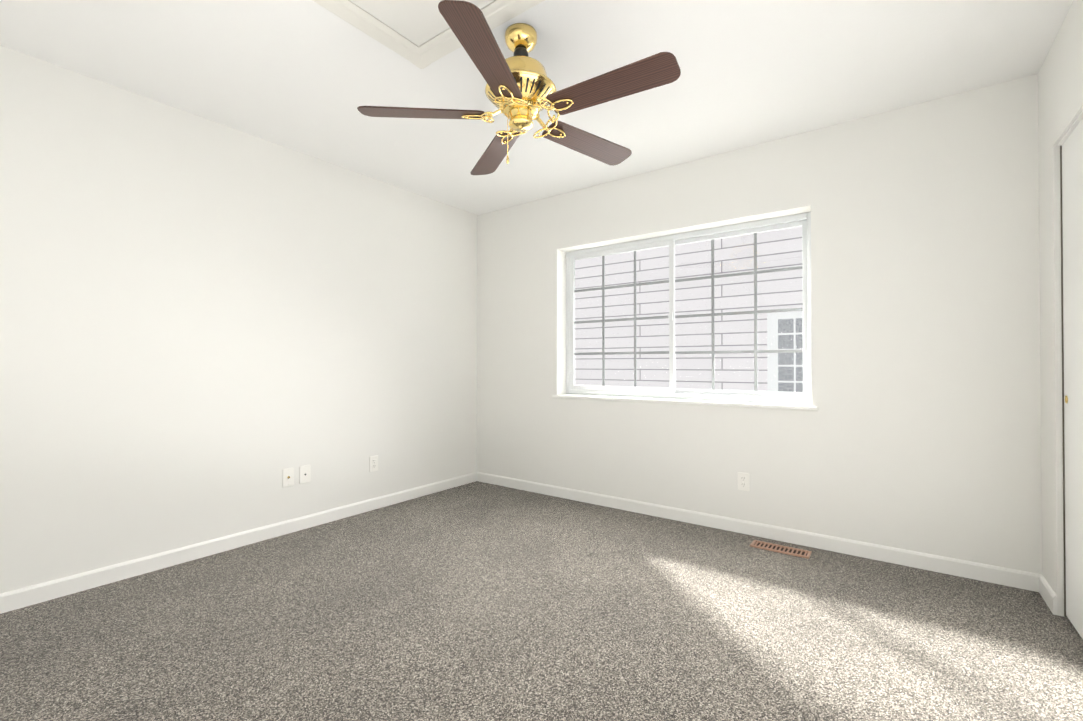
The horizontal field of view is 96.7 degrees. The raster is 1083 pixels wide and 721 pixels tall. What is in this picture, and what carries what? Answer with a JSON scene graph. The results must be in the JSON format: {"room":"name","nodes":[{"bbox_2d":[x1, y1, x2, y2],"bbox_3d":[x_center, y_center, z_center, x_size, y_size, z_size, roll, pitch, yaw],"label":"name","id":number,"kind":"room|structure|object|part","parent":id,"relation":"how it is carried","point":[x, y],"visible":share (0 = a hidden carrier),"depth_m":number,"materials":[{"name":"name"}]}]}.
{"room":"empty bedroom","nodes":[
{"label":"empty bedroom","id":0,"kind":"room"},
{"bbox_2d":[0,45,476,593],"bbox_3d":[-1.683,-0.130,3.067,0.150,2.440,3.880,0,-1,36],"label":"wall","id":1,"kind":"structure","parent":0,"point":[210,329],"depth_m":2.65,"materials":[{"name":"white paint"}]},
{"bbox_2d":[0,472,476,613],"bbox_3d":[-1.633,1.049,2.988,0.013,0.082,3.530,0,-1,36],"label":"baseboard","id":2,"kind":"structure","parent":1,"relation":"attached to","point":[38,593],"depth_m":2.63,"materials":[{"name":"white wood"}]},
{"bbox_2d":[283,468,293,486],"bbox_3d":[-1.595,0.738,3.038,0.016,0.114,0.070,0,-1,36],"label":"outlet","id":3,"kind":"object","parent":1,"relation":"attached to","point":[288,476],"visible":1,"depth_m":3.04,"materials":[{"name":"white plastic"}]},
{"bbox_2d":[300,465,309,483],"bbox_3d":[-1.536,0.739,3.127,0.007,0.114,0.070,0,-1,36],"label":"outlet","id":4,"kind":"object","parent":1,"relation":"attached to","point":[304,473],"visible":1,"depth_m":3.12,"materials":[{"name":"white plastic"}]},
{"bbox_2d":[369,455,377,471],"bbox_3d":[-1.232,0.759,3.538,0.008,0.114,0.070,0,-1,36],"label":"outlet","id":5,"kind":"object","parent":1,"relation":"attached to","point":[373,463],"visible":1,"depth_m":3.53,"materials":[{"name":"white plastic"}]},
{"bbox_2d":[0,0,1072,214],"bbox_3d":[0.107,-1.421,1.760,4.595,0.120,3.880,0,-1,36],"label":"ceiling","id":6,"kind":"structure","parent":0,"point":[308,77],"depth_m":2.24,"materials":[{"name":"white paint"}]},
{"bbox_2d":[312,0,544,68],"bbox_3d":[-0.390,-1.353,1.625,0.960,0.018,0.760,0,-1,36],"label":"attic hatch","id":7,"kind":"object","parent":6,"relation":"attached to","point":[420,34],"depth_m":1.91,"materials":[{"name":"white"}]},
{"bbox_2d":[357,0,680,174],"bbox_3d":[-0.047,-1.088,1.988,1.232,0.542,1.263,0,-1,36],"label":"ceiling fan","id":8,"kind":"object","parent":6,"relation":"hanging from","point":[520,91],"visible":1,"depth_m":1.89,"materials":[{"name":"brown wood"}]},
{"bbox_3d":[-0.486,-1.014,1.974,0.507,0.006,0.136,0,13,-4],"label":"blade","id":9,"kind":"part","parent":8,"relation":"part of","materials":[{"name":"brown wood"}]},
{"bbox_3d":[-0.184,-1.017,1.612,0.136,0.006,0.507,13,3,14],"label":"blade","id":10,"kind":"part","parent":8,"relation":"part of","materials":[{"name":"brown wood"}]},
{"bbox_3d":[-0.234,-1.011,2.374,0.136,0.006,0.507,-14,5,-21],"label":"blade","id":11,"kind":"part","parent":8,"relation":"part of","materials":[{"name":"brown wood"}]},
{"bbox_3d":[-0.139,-0.913,1.998,0.015,0.193,0.013,0,-1,36],"label":"pull chain","id":12,"kind":"part","parent":8,"relation":"part of","materials":[{"name":"gold metal"}]},
{"bbox_3d":[-0.085,-1.160,2.002,0.296,0.397,0.296,0,-1,36],"label":"motor","id":13,"kind":"part","parent":8,"relation":"part of","materials":[{"name":"gold metal"}]},
{"bbox_3d":[0.223,-1.012,2.258,0.507,0.006,0.136,0,-14,-40],"label":"blade","id":14,"kind":"part","parent":8,"relation":"part of","materials":[{"name":"brown wood"}]},
{"label":"blade","id":15,"kind":"part","parent":8,"relation":"part of","materials":[{"name":"brown wood"}]},
{"bbox_2d":[0,481,1082,720],"bbox_3d":[0.107,1.139,1.739,4.595,0.120,3.880,0,-1,36],"label":"floor","id":16,"kind":"structure","parent":0,"point":[478,601],"depth_m":1.91,"materials":[{"name":"carpet"}]},
{"bbox_2d":[750,540,811,558],"bbox_3d":[1.371,1.082,2.764,0.305,0.010,0.105,0,-1,36],"label":"air vent register","id":17,"kind":"object","parent":16,"relation":"on","point":[797,552],"visible":0.94,"depth_m":2.76,"materials":[{"name":"beige metal"}]},
{"bbox_2d":[477,73,1041,573],"bbox_3d":[1.258,-0.129,3.187,4.445,2.440,0.200,0,-1,36],"label":"wall","id":18,"kind":"structure","parent":0,"point":[919,431],"depth_m":2.70,"materials":[{"name":"white paint"}]},
{"bbox_2d":[552,394,817,410],"bbox_3d":[0.889,0.285,3.404,1.880,0.024,0.162,0,-1,36],"label":"window sill","id":19,"kind":"structure","parent":18,"relation":"attached to","point":[715,403],"depth_m":3.23,"materials":[{"name":"white wood"}]},
{"bbox_2d":[566,212,811,404],"bbox_3d":[0.947,-0.316,3.488,1.808,1.179,0.075,0,-1,36],"label":"window","id":20,"kind":"structure","parent":18,"relation":"in","point":[786,399],"depth_m":3.40,"materials":[{"name":"white plastic"}]},
{"bbox_3d":[0.596,-0.314,3.724,0.889,1.104,0.038,0,-1,36],"label":"window sash","id":21,"kind":"part","parent":20,"relation":"part of","materials":[{"name":"white plastic"}]},
{"bbox_3d":[1.299,-0.318,3.253,0.889,1.104,0.026,0,-1,36],"label":"window sash","id":22,"kind":"part","parent":20,"relation":"part of","materials":[{"name":"white plastic"}]},
{"bbox_2d":[738,472,748,490],"bbox_3d":[1.274,0.765,3.037,0.070,0.114,0.008,0,-1,36],"label":"outlet","id":23,"kind":"object","parent":18,"relation":"attached to","point":[743,481],"visible":1,"depth_m":3.04,"materials":[{"name":"white plastic"}]},
{"bbox_2d":[477,472,1041,591],"bbox_3d":[0.877,1.051,3.324,3.632,0.082,0.013,0,-1,36],"label":"baseboard","id":24,"kind":"structure","parent":18,"relation":"attached to","point":[1020,579],"depth_m":2.83,"materials":[{"name":"white wood"}]},
{"bbox_2d":[1038,0,1082,616],"bbox_3d":[1.346,-0.149,0.806,0.120,2.440,3.530,0,-1,36],"label":"wall","id":25,"kind":"structure","parent":0,"point":[1060,91],"depth_m":2.07,"materials":[{"name":"white paint"}]},
{"bbox_2d":[1039,575,1056,614],"bbox_3d":[1.289,1.031,0.830,0.013,0.082,3.517,0,-1,36],"label":"baseboard","id":26,"kind":"structure","parent":25,"relation":"attached to","point":[1048,594],"depth_m":2.12,"materials":[{"name":"white wood"}]},
{"bbox_2d":[1057,111,1082,616],"bbox_3d":[1.527,0.073,1.050,0.096,1.998,2.398,0,-1,36],"label":"door frame","id":27,"kind":"structure","parent":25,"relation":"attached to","point":[1071,129],"depth_m":2.03,"materials":[{"name":"white wood"}]},
{"bbox_2d":[1062,118,1082,638],"bbox_3d":[1.859,0.075,1.533,0.034,1.980,1.212,0,-1,36],"label":"closet door","id":28,"kind":"structure","parent":27,"relation":"attached to","point":[1072,183],"depth_m":1.92,"materials":[{"name":"white paint"}]},
{"label":"outside","id":29,"kind":"structure","parent":0,"visible":0},
{"bbox_2d":[575,226,802,391],"bbox_3d":[3.108,-1.385,6.088,20.000,9.000,0.050,0,-1,36],"label":"neighbor siding","id":30,"kind":"object","parent":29,"point":[780,243],"depth_m":6.80,"materials":[{"name":"white"}]},
{"bbox_2d":[767,311,802,392],"bbox_3d":[3.229,0.065,5.926,0.820,1.420,0.043,0,-1,36],"label":"window","id":31,"kind":"structure","parent":30,"relation":"attached to","point":[778,319],"depth_m":6.04,"materials":[{"name":"white"}]}
]}

